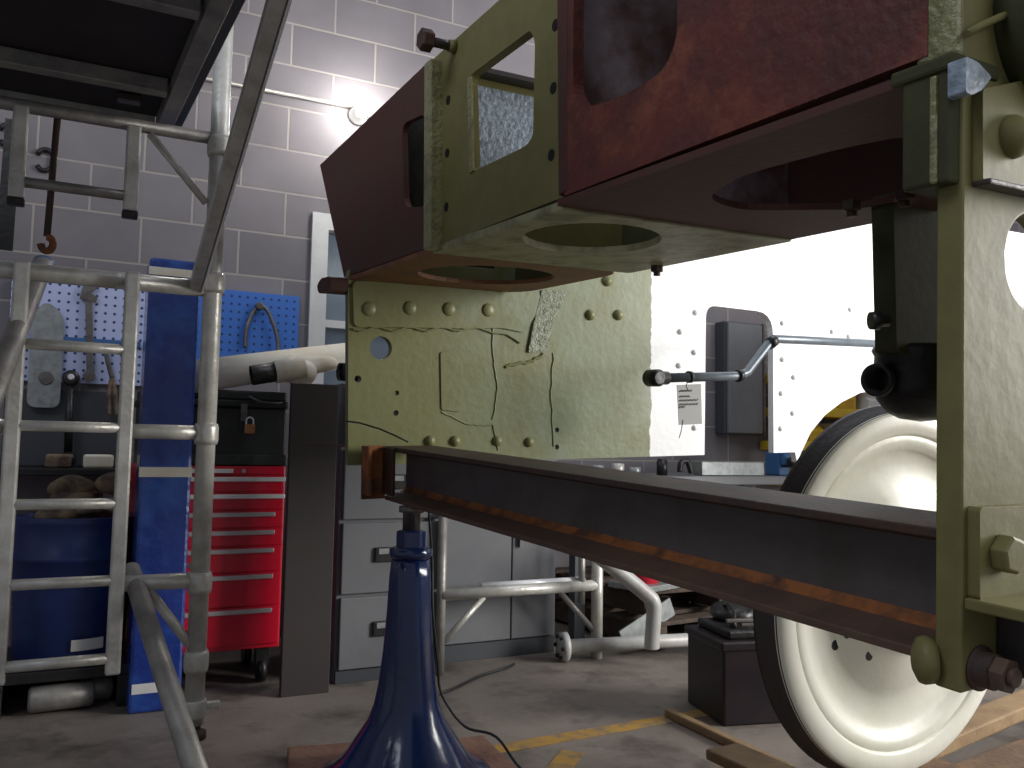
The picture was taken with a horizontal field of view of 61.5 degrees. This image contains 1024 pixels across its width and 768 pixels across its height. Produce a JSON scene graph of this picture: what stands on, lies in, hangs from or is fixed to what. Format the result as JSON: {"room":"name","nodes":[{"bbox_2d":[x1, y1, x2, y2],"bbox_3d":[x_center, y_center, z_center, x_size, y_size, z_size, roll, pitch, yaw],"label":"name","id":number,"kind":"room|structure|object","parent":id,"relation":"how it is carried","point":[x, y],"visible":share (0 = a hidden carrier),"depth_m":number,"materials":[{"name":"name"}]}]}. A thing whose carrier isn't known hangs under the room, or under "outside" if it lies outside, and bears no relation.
{"room":"vehicle repair workshop","nodes":[
{"label":"vehicle repair workshop","id":0,"kind":"room"},
{"bbox_2d":[0,118,15,250],"bbox_3d":[-1.692,-0.671,2.893,0.055,0.448,0.012,3,-5,-27],"label":"strap","id":1,"kind":"object","parent":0,"point":[7,213],"visible":0.5,"depth_m":2.88,"materials":[{"name":"black paint"}]},
{"bbox_2d":[0,0,1023,646],"bbox_3d":[1.086,-0.600,5.662,15.000,4.000,0.200,3,-5,-27],"label":"wall","id":2,"kind":"structure","parent":0,"point":[354,52],"depth_m":4.39,"materials":[{"name":"grey brick"}]},
{"bbox_2d":[0,122,4,145],"bbox_3d":[-2.259,-1.117,3.859,0.086,0.120,0.022,3,-5,-27],"label":"clamp","id":3,"kind":"object","parent":2,"relation":"hanging from","point":[2,126],"visible":0.23,"depth_m":3.84,"materials":[{"name":"black metal"}]},
{"bbox_2d":[35,147,50,172],"bbox_3d":[-2.126,-1.020,3.920,0.088,0.122,0.022,3,-5,-27],"label":"clamp","id":4,"kind":"object","parent":2,"relation":"hanging from","point":[41,150],"visible":0.66,"depth_m":3.91,"materials":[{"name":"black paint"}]},
{"bbox_2d":[37,191,56,253],"bbox_3d":[-1.268,-0.440,2.352,0.046,0.174,0.020,3,-5,-27],"label":"hook","id":5,"kind":"object","parent":2,"relation":"hanging from","point":[50,248],"depth_m":2.35,"materials":[{"name":"metal"}]},
{"bbox_2d":[48,118,60,180],"bbox_3d":[-1.260,-0.644,2.370,0.021,0.175,0.020,3,-5,-27],"label":"bar","id":6,"kind":"object","parent":2,"relation":"hanging from","point":[57,122],"depth_m":2.36,"materials":[{"name":"metal"}]},
{"bbox_2d":[0,466,114,475],"bbox_3d":[-2.016,0.377,3.725,0.608,0.031,0.299,3,-5,-27],"label":"wall shelf","id":7,"kind":"object","parent":2,"relation":"attached to","point":[22,471],"visible":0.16,"depth_m":3.63,"materials":[{"name":"grey metal"}]},
{"bbox_2d":[45,454,71,467],"bbox_3d":[-1.963,0.332,3.722,0.100,0.058,0.100,3,-5,-27],"label":"storage box","id":8,"kind":"object","parent":7,"relation":"on","point":[51,460],"visible":1,"depth_m":3.68,"materials":[{"name":"cardboard"}]},
{"bbox_2d":[62,370,79,466],"bbox_3d":[-1.978,0.156,3.839,0.074,0.435,0.068,3,-5,-27],"label":"wrench","id":9,"kind":"object","parent":7,"relation":"on","point":[70,378],"visible":0.75,"depth_m":3.83,"materials":[{"name":"black paint"}]},
{"bbox_2d":[83,454,113,467],"bbox_3d":[-1.825,0.340,3.792,0.120,0.058,0.100,3,-5,-27],"label":"storage box","id":10,"kind":"object","parent":7,"relation":"on","point":[89,460],"visible":1,"depth_m":3.75,"materials":[{"name":"paper"}]},
{"bbox_2d":[0,389,118,465],"bbox_3d":[-2.025,0.199,3.895,0.487,0.339,0.011,3,-5,-27],"label":"board","id":11,"kind":"object","parent":2,"relation":"attached to","point":[88,406],"visible":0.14,"depth_m":3.90,"materials":[{"name":"grey"}]},
{"bbox_2d":[10,279,144,385],"bbox_3d":[-1.975,-0.227,3.939,0.570,0.448,0.029,3,-5,-27],"label":"pegboard","id":12,"kind":"object","parent":2,"relation":"attached to","point":[108,308],"visible":0.43,"depth_m":3.95,"materials":[{"name":"blue metal"}]},
{"bbox_2d":[30,334,140,347],"bbox_3d":[-1.941,-0.195,3.923,0.453,0.027,0.024,3,-5,-27],"label":"rail","id":13,"kind":"object","parent":12,"relation":"attached to","point":[64,338],"visible":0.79,"depth_m":3.94,"materials":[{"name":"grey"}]},
{"bbox_2d":[27,303,62,407],"bbox_3d":[-2.074,-0.129,3.828,0.130,0.466,0.018,3,-5,-27],"label":"guard","id":14,"kind":"object","parent":13,"relation":"hanging from","point":[45,366],"visible":0.95,"depth_m":3.83,"materials":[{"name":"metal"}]},
{"bbox_2d":[80,286,97,381],"bbox_3d":[-1.934,-0.236,3.921,0.081,0.451,0.014,3,-5,-27],"label":"spanner","id":15,"kind":"object","parent":13,"relation":"hanging from","point":[86,293],"visible":0.91,"depth_m":3.92,"materials":[{"name":"metal"}]},
{"bbox_2d":[104,354,117,414],"bbox_3d":[-1.837,-0.003,3.944,0.080,0.291,0.022,3,-5,-27],"label":"pliers","id":16,"kind":"object","parent":12,"relation":"hanging from","point":[111,386],"visible":0.91,"depth_m":3.94,"materials":[{"name":"metal"}]},
{"bbox_2d":[196,290,299,359],"bbox_3d":[-1.374,-0.284,4.251,0.627,0.356,0.029,3,-5,-27],"label":"pegboard","id":17,"kind":"object","parent":2,"relation":"attached to","point":[237,306],"visible":0.43,"depth_m":4.28,"materials":[{"name":"blue metal"}]},
{"bbox_2d":[243,302,279,350],"bbox_3d":[-1.240,-0.281,4.269,0.175,0.246,0.039,3,-5,-27],"label":"caliper","id":18,"kind":"object","parent":17,"relation":"hanging from","point":[259,306],"visible":0.93,"depth_m":4.26,"materials":[{"name":"metal"}]},
{"bbox_2d":[205,76,351,108],"bbox_3d":[-1.880,-1.529,4.071,2.297,0.040,0.022,3,-5,-27],"label":"conduit","id":19,"kind":"object","parent":2,"relation":"attached to","point":[210,79],"visible":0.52,"depth_m":4.46,"materials":[{"name":"metal"}]},
{"bbox_2d":[307,212,388,384],"bbox_3d":[-0.731,-0.300,4.632,0.750,1.150,0.100,3,-5,-27],"label":"window","id":20,"kind":"structure","parent":2,"relation":"in","point":[326,316],"depth_m":4.48,"materials":[{"name":"white paint"}]},
{"bbox_2d":[348,103,369,125],"bbox_3d":[-0.800,-1.443,4.564,0.099,0.099,0.135,3,-5,-27],"label":"wall lamp","id":21,"kind":"object","parent":2,"relation":"attached to","point":[358,114],"visible":1,"depth_m":4.57,"materials":[{"name":"white paint"}]},
{"bbox_2d":[715,321,765,435],"bbox_3d":[1.500,-0.034,5.650,0.319,0.737,0.129,3,-5,-27],"label":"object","id":22,"kind":"object","parent":2,"relation":"attached to","point":[740,407],"visible":0.96,"depth_m":5.59,"materials":[{"name":"grey metal"}]},
{"bbox_2d":[0,611,1023,767],"bbox_3d":[2.393,1.266,2.885,15.000,0.100,6.100,3,-5,-27],"label":"floor","id":23,"kind":"structure","parent":0,"point":[540,695],"depth_m":3.00,"materials":[{"name":"concrete"}]},
{"bbox_2d":[27,680,94,712],"bbox_3d":[-1.599,1.109,3.053,0.210,0.089,0.089,4,-5,-30],"label":"metal cylinder","id":24,"kind":"object","parent":23,"relation":"on","point":[61,696],"visible":1,"depth_m":3.02,"materials":[{"name":"metal"}]},
{"bbox_2d":[0,647,126,717],"bbox_3d":[-1.696,1.097,3.238,0.560,0.149,0.470,3,-5,-27],"label":"pallet","id":25,"kind":"object","parent":23,"relation":"on","point":[72,674],"visible":0.31,"depth_m":3.07,"materials":[{"name":"black paint"}]},
{"bbox_2d":[11,511,133,660],"bbox_3d":[-1.666,0.760,3.260,0.430,0.526,0.430,3,-5,-27],"label":"drum","id":26,"kind":"object","parent":25,"relation":"on","point":[46,623],"visible":0.67,"depth_m":3.08,"materials":[{"name":"blue plastic"}]},
{"bbox_2d":[34,472,131,518],"bbox_3d":[-1.625,0.430,3.259,0.298,0.197,0.285,1,-4,0],"label":"heap","id":27,"kind":"object","parent":26,"relation":"on","point":[68,486],"visible":0.49,"depth_m":3.24,"materials":[{"name":"fabric"}]},
{"bbox_2d":[80,676,113,700],"bbox_3d":[-1.532,1.119,3.170,0.113,0.089,0.093,3,-5,-27],"label":"metal cylinder","id":28,"kind":"object","parent":23,"relation":"on","point":[104,686],"visible":0.56,"depth_m":3.15,"materials":[{"name":"metal"}]},
{"bbox_2d":[0,0,291,767],"bbox_3d":[-0.821,-0.355,2.090,1.561,2.900,0.834,-2,-5,30],"label":"scaffold tower","id":29,"kind":"object","parent":23,"relation":"on","point":[226,152],"visible":1,"depth_m":2.33,"materials":[{"name":"metal"}]},
{"bbox_2d":[0,0,245,126],"bbox_3d":[-1.200,-0.897,1.613,1.423,0.103,1.714,3,-5,-27],"label":"platform","id":30,"kind":"object","parent":29,"relation":"on","point":[146,60],"visible":0.87,"depth_m":2.17,"materials":[{"name":"metal"}]},
{"bbox_2d":[125,257,198,713],"bbox_3d":[-1.294,0.357,3.190,0.178,1.631,0.172,3,-5,-27],"label":"post","id":31,"kind":"object","parent":23,"relation":"on","point":[169,354],"visible":0.64,"depth_m":3.12,"materials":[{"name":"metal"}]},
{"bbox_2d":[124,463,285,681],"bbox_3d":[-1.277,0.767,3.546,0.560,0.868,0.464,3,-5,-27],"label":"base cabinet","id":32,"kind":"object","parent":23,"relation":"on","point":[248,500],"visible":0.52,"depth_m":3.42,"materials":[{"name":"red metal"}]},
{"bbox_2d":[133,390,287,465],"bbox_3d":[-1.257,0.182,3.571,0.560,0.301,0.468,3,-5,-27],"label":"tool chest","id":33,"kind":"object","parent":32,"relation":"on","point":[266,447],"visible":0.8,"depth_m":3.47,"materials":[{"name":"metal"}]},
{"bbox_2d":[244,417,254,433],"bbox_3d":[-1.050,0.165,3.442,0.042,0.070,0.015,3,-5,-27],"label":"padlock","id":34,"kind":"object","parent":33,"relation":"hanging from","point":[248,428],"visible":1,"depth_m":3.44,"materials":[{"name":"gold metal"}]},
{"bbox_2d":[195,343,344,392],"bbox_3d":[-0.974,-0.077,3.622,0.758,0.272,0.132,5,-6,-39],"label":"paper roll","id":35,"kind":"object","parent":33,"relation":"on","point":[234,369],"visible":0.34,"depth_m":3.49,"materials":[{"name":"white paper"}]},
{"bbox_2d":[249,357,307,384],"bbox_3d":[-0.933,-0.052,3.438,0.225,0.126,0.094,3,-5,-27],"label":"cardboard tube","id":36,"kind":"object","parent":33,"relation":"on","point":[278,371],"visible":1,"depth_m":3.41,"materials":[{"name":"cardboard"}]},
{"bbox_2d":[283,355,338,383],"bbox_3d":[-0.848,-0.055,3.532,0.260,0.133,0.123,5,-6,-43],"label":"crumpled cloth","id":37,"kind":"object","parent":36,"relation":"on","point":[315,365],"visible":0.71,"depth_m":3.52,"materials":[{"name":"fabric"}]},
{"bbox_2d":[279,383,338,697],"bbox_3d":[-0.790,0.597,3.354,0.186,1.196,0.030,3,-5,-27],"label":"steel plate","id":38,"kind":"object","parent":23,"relation":"on","point":[313,412],"visible":1,"depth_m":3.34,"materials":[{"name":"grey metal"}]},
{"bbox_2d":[336,363,357,381],"bbox_3d":[-0.601,-0.043,3.512,0.220,0.072,0.072,4,-5,-33],"label":"pipe offcut","id":39,"kind":"object","parent":38,"relation":"on","point":[340,371],"visible":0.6,"depth_m":3.47,"materials":[{"name":"black paint"}]},
{"bbox_2d":[287,742,350,767],"bbox_3d":[-0.510,1.107,2.356,0.200,0.035,0.620,2,-5,-15],"label":"block","id":40,"kind":"object","parent":23,"relation":"on","point":[309,756],"visible":0.55,"depth_m":2.56,"materials":[{"name":"brown wood"}]},
{"bbox_2d":[329,383,437,684],"bbox_3d":[-0.628,0.629,3.858,0.470,1.215,0.637,3,-5,-27],"label":"filing cabinet","id":41,"kind":"object","parent":23,"relation":"on","point":[365,530],"visible":0.34,"depth_m":3.52,"materials":[{"name":"grey metal"}]},
{"bbox_2d":[438,663,514,695],"bbox_3d":[-0.168,1.209,3.504,0.032,0.012,0.676,-2,-5,31],"label":"cable","id":42,"kind":"object","parent":23,"relation":"on","point":[512,664],"visible":0.81,"depth_m":3.54,"materials":[{"name":"black plastic"}]},
{"bbox_2d":[458,735,515,767],"bbox_3d":[-0.075,1.122,2.443,0.200,0.035,0.620,3,-5,-21],"label":"block","id":43,"kind":"object","parent":23,"relation":"on","point":[480,746],"visible":0.45,"depth_m":2.61,"materials":[{"name":"brown wood"}]},
{"bbox_2d":[444,459,556,662],"bbox_3d":[-0.167,0.770,4.185,0.621,1.000,0.520,3,-5,-27],"label":"base cabinet","id":44,"kind":"object","parent":23,"relation":"on","point":[512,625],"visible":0.34,"depth_m":3.95,"materials":[{"name":"grey metal"}]},
{"bbox_2d":[435,516,602,676],"bbox_3d":[0.046,0.907,3.830,0.828,0.680,0.076,3,-5,-27],"label":"trestle","id":45,"kind":"object","parent":23,"relation":"on","point":[579,584],"visible":0.8,"depth_m":3.78,"materials":[{"name":"white metal"}]},
{"bbox_2d":[547,750,583,767],"bbox_3d":[0.121,1.146,2.514,0.075,0.002,0.445,-1,-5,19],"label":"floor marking","id":46,"kind":"object","parent":23,"relation":"on","point":[564,759],"depth_m":2.65,"materials":[{"name":"yellow paint"}]},
{"bbox_2d":[493,709,707,752],"bbox_3d":[0.457,1.191,3.016,1.453,0.002,0.075,3,-5,-29],"label":"floor marking","id":47,"kind":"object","parent":23,"relation":"on","point":[654,721],"depth_m":2.91,"materials":[{"name":"yellow paint"}]},
{"bbox_2d":[553,562,687,660],"bbox_3d":[0.696,0.997,3.960,0.969,0.537,0.278,2,-5,-15],"label":"pipe","id":48,"kind":"object","parent":23,"relation":"on","point":[652,639],"visible":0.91,"depth_m":3.85,"materials":[{"name":"white metal"}]},
{"bbox_2d":[555,593,711,636],"bbox_3d":[0.873,1.259,4.774,1.100,0.119,0.910,4,-5,-33],"label":"wooden pallet","id":49,"kind":"object","parent":23,"relation":"on","point":[686,613],"visible":0.23,"depth_m":4.46,"materials":[{"name":"brown wood"}]},
{"bbox_2d":[555,566,721,614],"bbox_3d":[0.897,1.128,4.852,1.100,0.119,0.910,3,-5,-28],"label":"wooden pallet","id":50,"kind":"object","parent":49,"relation":"on","point":[623,599],"visible":0.16,"depth_m":4.48,"materials":[{"name":"wood"}]},
{"bbox_2d":[608,580,679,591],"bbox_3d":[0.746,1.012,4.388,0.500,0.030,0.250,5,-6,-44],"label":"metal sheet","id":51,"kind":"object","parent":50,"relation":"on","point":[660,586],"visible":0.24,"depth_m":4.24,"materials":[{"name":"metal"}]},
{"bbox_2d":[634,574,657,583],"bbox_3d":[0.663,0.968,4.292,0.150,0.100,0.150,3,-5,-27],"label":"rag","id":52,"kind":"object","parent":51,"relation":"on","point":[645,580],"visible":0.09,"depth_m":4.23,"materials":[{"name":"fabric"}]},
{"bbox_2d":[619,598,674,635],"bbox_3d":[0.648,1.142,4.116,0.342,0.216,0.008,4,-5,-31],"label":"metal strip","id":53,"kind":"object","parent":49,"relation":"on","point":[637,627],"visible":0.57,"depth_m":4.09,"materials":[{"name":"grey metal"}]},
{"bbox_2d":[568,473,786,638],"bbox_3d":[0.908,0.937,4.978,1.663,0.826,0.630,3,-5,-27],"label":"workbench","id":54,"kind":"object","parent":23,"relation":"on","point":[576,627],"visible":0.18,"depth_m":4.72,"materials":[{"name":"grey metal"}]},
{"bbox_2d":[611,463,623,470],"bbox_3d":[0.572,0.461,4.652,0.069,0.062,0.069,3,-5,-27],"label":"tin","id":55,"kind":"object","parent":54,"relation":"on","point":[617,466],"visible":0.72,"depth_m":4.62,"materials":[{"name":"metal"}]},
{"bbox_2d":[628,467,640,472],"bbox_3d":[0.670,0.476,4.701,0.069,0.042,0.069,3,-5,-27],"label":"tin","id":56,"kind":"object","parent":54,"relation":"on","point":[632,469],"visible":0.72,"depth_m":4.67,"materials":[{"name":"silver metal"}]},
{"bbox_2d":[656,459,667,475],"bbox_3d":[0.824,0.457,4.725,0.059,0.090,0.059,3,-5,-27],"label":"tin","id":57,"kind":"object","parent":54,"relation":"on","point":[662,464],"visible":0.93,"depth_m":4.70,"materials":[{"name":"black paint"}]},
{"bbox_2d":[677,458,693,473],"bbox_3d":[0.960,0.454,4.761,0.108,0.087,0.030,3,-5,-27],"label":"metal clamp","id":58,"kind":"object","parent":54,"relation":"on","point":[686,461],"visible":1,"depth_m":4.75,"materials":[{"name":"black metal"}]},
{"bbox_2d":[693,461,763,475],"bbox_3d":[1.247,0.485,4.939,0.460,0.078,0.080,3,-5,-27],"label":"bar","id":59,"kind":"object","parent":54,"relation":"on","point":[716,468],"visible":0.99,"depth_m":4.89,"materials":[{"name":"silver metal"}]},
{"bbox_2d":[765,452,795,475],"bbox_3d":[1.617,0.476,5.125,0.093,0.138,0.228,3,-5,-27],"label":"bench vise","id":60,"kind":"object","parent":54,"relation":"on","point":[775,463],"visible":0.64,"depth_m":5.12,"materials":[{"name":"blue metal"}]},
{"bbox_2d":[665,708,793,766],"bbox_3d":[0.695,1.167,2.833,0.035,0.030,0.611,3,-5,-25],"label":"plank","id":61,"kind":"object","parent":23,"relation":"on","point":[685,720],"visible":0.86,"depth_m":2.89,"materials":[{"name":"brown wood"}]},
{"bbox_2d":[684,600,780,725],"bbox_3d":[0.850,1.018,3.207,0.320,0.391,0.350,2,-5,-13],"label":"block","id":62,"kind":"object","parent":23,"relation":"on","point":[725,682],"visible":0.66,"depth_m":3.06,"materials":[{"name":"black paint"}]},
{"bbox_2d":[760,374,858,485],"bbox_3d":[2.190,0.559,5.811,1.046,1.750,0.340,3,-5,-27],"label":"storage rack","id":63,"kind":"object","parent":23,"relation":"on","point":[836,413],"visible":0.03,"depth_m":5.66,"materials":[{"name":"yellow metal"}]},
{"bbox_2d":[760,441,811,450],"bbox_3d":[2.192,0.425,5.822,1.036,0.060,0.340,3,-5,-27],"label":"shelf","id":64,"kind":"object","parent":63,"relation":"attached to","point":[763,444],"depth_m":5.68,"materials":[{"name":"metal"}]},
{"bbox_2d":[807,424,823,440],"bbox_3d":[1.922,0.313,5.629,0.130,0.120,0.210,3,-5,-27],"label":"storage bin","id":65,"kind":"object","parent":63,"relation":"on","point":[817,430],"visible":0.1,"depth_m":5.53,"materials":[{"name":"yellow plastic"}]},
{"bbox_2d":[819,423,832,429],"bbox_3d":[2.161,0.326,5.751,0.130,0.120,0.210,3,-5,-27],"label":"storage bin","id":66,"kind":"object","parent":63,"relation":"on","point":[823,426],"visible":0.14,"depth_m":5.75,"materials":[{"name":"white paint"}]},
{"bbox_2d":[835,398,853,408],"bbox_3d":[2.165,0.107,5.768,0.130,0.120,0.210,3,-5,-27],"label":"storage bin","id":67,"kind":"object","parent":63,"relation":"on","point":[849,403],"visible":0.24,"depth_m":5.68,"materials":[{"name":"yellow plastic"}]},
{"bbox_2d":[856,392,879,408],"bbox_3d":[2.404,0.120,5.889,0.130,0.120,0.210,3,-5,-27],"label":"storage bin","id":68,"kind":"object","parent":63,"relation":"on","point":[863,400],"visible":0.33,"depth_m":5.81,"materials":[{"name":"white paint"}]},
{"bbox_2d":[919,757,963,767],"bbox_3d":[0.967,1.100,2.303,0.600,0.092,0.140,3,-5,-29],"label":"sleeper","id":69,"kind":"object","parent":23,"relation":"on","point":[935,762],"visible":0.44,"depth_m":2.41,"materials":[{"name":"brown wood"}]},
{"bbox_2d":[753,405,986,767],"bbox_3d":[1.010,0.544,2.287,0.979,0.978,0.153,3,-5,-30],"label":"wheel","id":70,"kind":"object","parent":69,"relation":"on","point":[845,702],"visible":0.37,"depth_m":2.18,"materials":[{"name":"beige paint"}]},
{"bbox_2d":[936,689,1023,757],"bbox_3d":[1.772,1.110,2.981,1.754,0.045,0.100,5,-6,-39],"label":"plank","id":71,"kind":"object","parent":69,"relation":"on","point":[990,718],"visible":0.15,"depth_m":2.76,"materials":[{"name":"brown wood"}]},
{"bbox_2d":[956,738,1023,767],"bbox_3d":[1.542,1.137,2.566,1.330,0.080,0.140,4,-5,-35],"label":"plank","id":72,"kind":"object","parent":23,"relation":"on","point":[1011,755],"visible":1,"depth_m":2.50,"materials":[{"name":"brown wood"}]},
{"bbox_3d":[-0.292,1.114,2.399,0.293,0.035,0.642,3,-5,-27],"label":"block","id":73,"kind":"object","parent":23,"relation":"on","visible":0},
{"bbox_2d":[321,505,489,767],"bbox_3d":[-0.294,0.725,2.447,0.485,0.748,0.485,3,-5,-27],"label":"jack stand","id":74,"kind":"object","parent":73,"relation":"on","point":[406,726],"visible":1,"depth_m":2.38,"materials":[{"name":"blue metal"}]},
{"bbox_2d":[428,513,521,767],"bbox_3d":[0.002,0.734,2.414,0.504,0.730,0.062,0,-5,14],"label":"cable","id":75,"kind":"object","parent":74,"relation":"attached to","point":[429,515],"visible":1,"depth_m":2.44,"materials":[{"name":"black plastic"}]},
{"bbox_2d":[302,443,935,655],"bbox_3d":[0.087,0.269,1.913,0.354,0.262,2.088,4,-5,-36],"label":"steel beam","id":76,"kind":"structure","parent":74,"relation":"on","point":[865,572],"depth_m":1.45,"materials":[{"name":"grey metal"}]},
{"bbox_2d":[345,420,407,442],"bbox_3d":[-0.401,0.136,2.488,0.234,0.065,0.031,-2,-5,30],"label":"wire","id":77,"kind":"object","parent":76,"relation":"on","point":[345,420],"visible":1,"depth_m":2.46,"materials":[{"name":"black"}]},
{"bbox_2d":[317,0,1023,693],"bbox_3d":[1.932,-0.378,2.843,4.676,1.747,2.344,3,-5,-26],"label":"chassis","id":78,"kind":"object","parent":76,"relation":"on","point":[522,250],"visible":1,"depth_m":1.65,"materials":[{"name":"paint"}]},
{"bbox_2d":[642,335,874,386],"bbox_3d":[0.995,-0.081,3.104,1.292,0.247,0.064,4,-5,-30],"label":"pipe","id":79,"kind":"object","parent":78,"relation":"attached to","point":[652,377],"visible":0.97,"depth_m":2.99,"materials":[{"name":"grey metal"}]},
{"bbox_2d":[677,382,701,437],"bbox_3d":[0.592,0.080,2.865,0.114,0.201,0.012,3,-5,-28],"label":"paper label","id":80,"kind":"object","parent":79,"relation":"hanging from","point":[688,396],"visible":1,"depth_m":2.87,"materials":[{"name":"grey paper"}]},
{"bbox_3d":[0.525,1.066,2.134,0.496,0.120,0.275,3,-5,-27],"label":"plank","id":81,"kind":"object","parent":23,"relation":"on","visible":0},
{"bbox_2d":[706,743,794,767],"bbox_3d":[0.670,0.997,2.195,0.120,0.030,0.388,3,-5,-28],"label":"plank","id":82,"kind":"object","parent":81,"relation":"on","point":[737,755],"visible":1,"depth_m":2.28,"materials":[{"name":"brown wood"}]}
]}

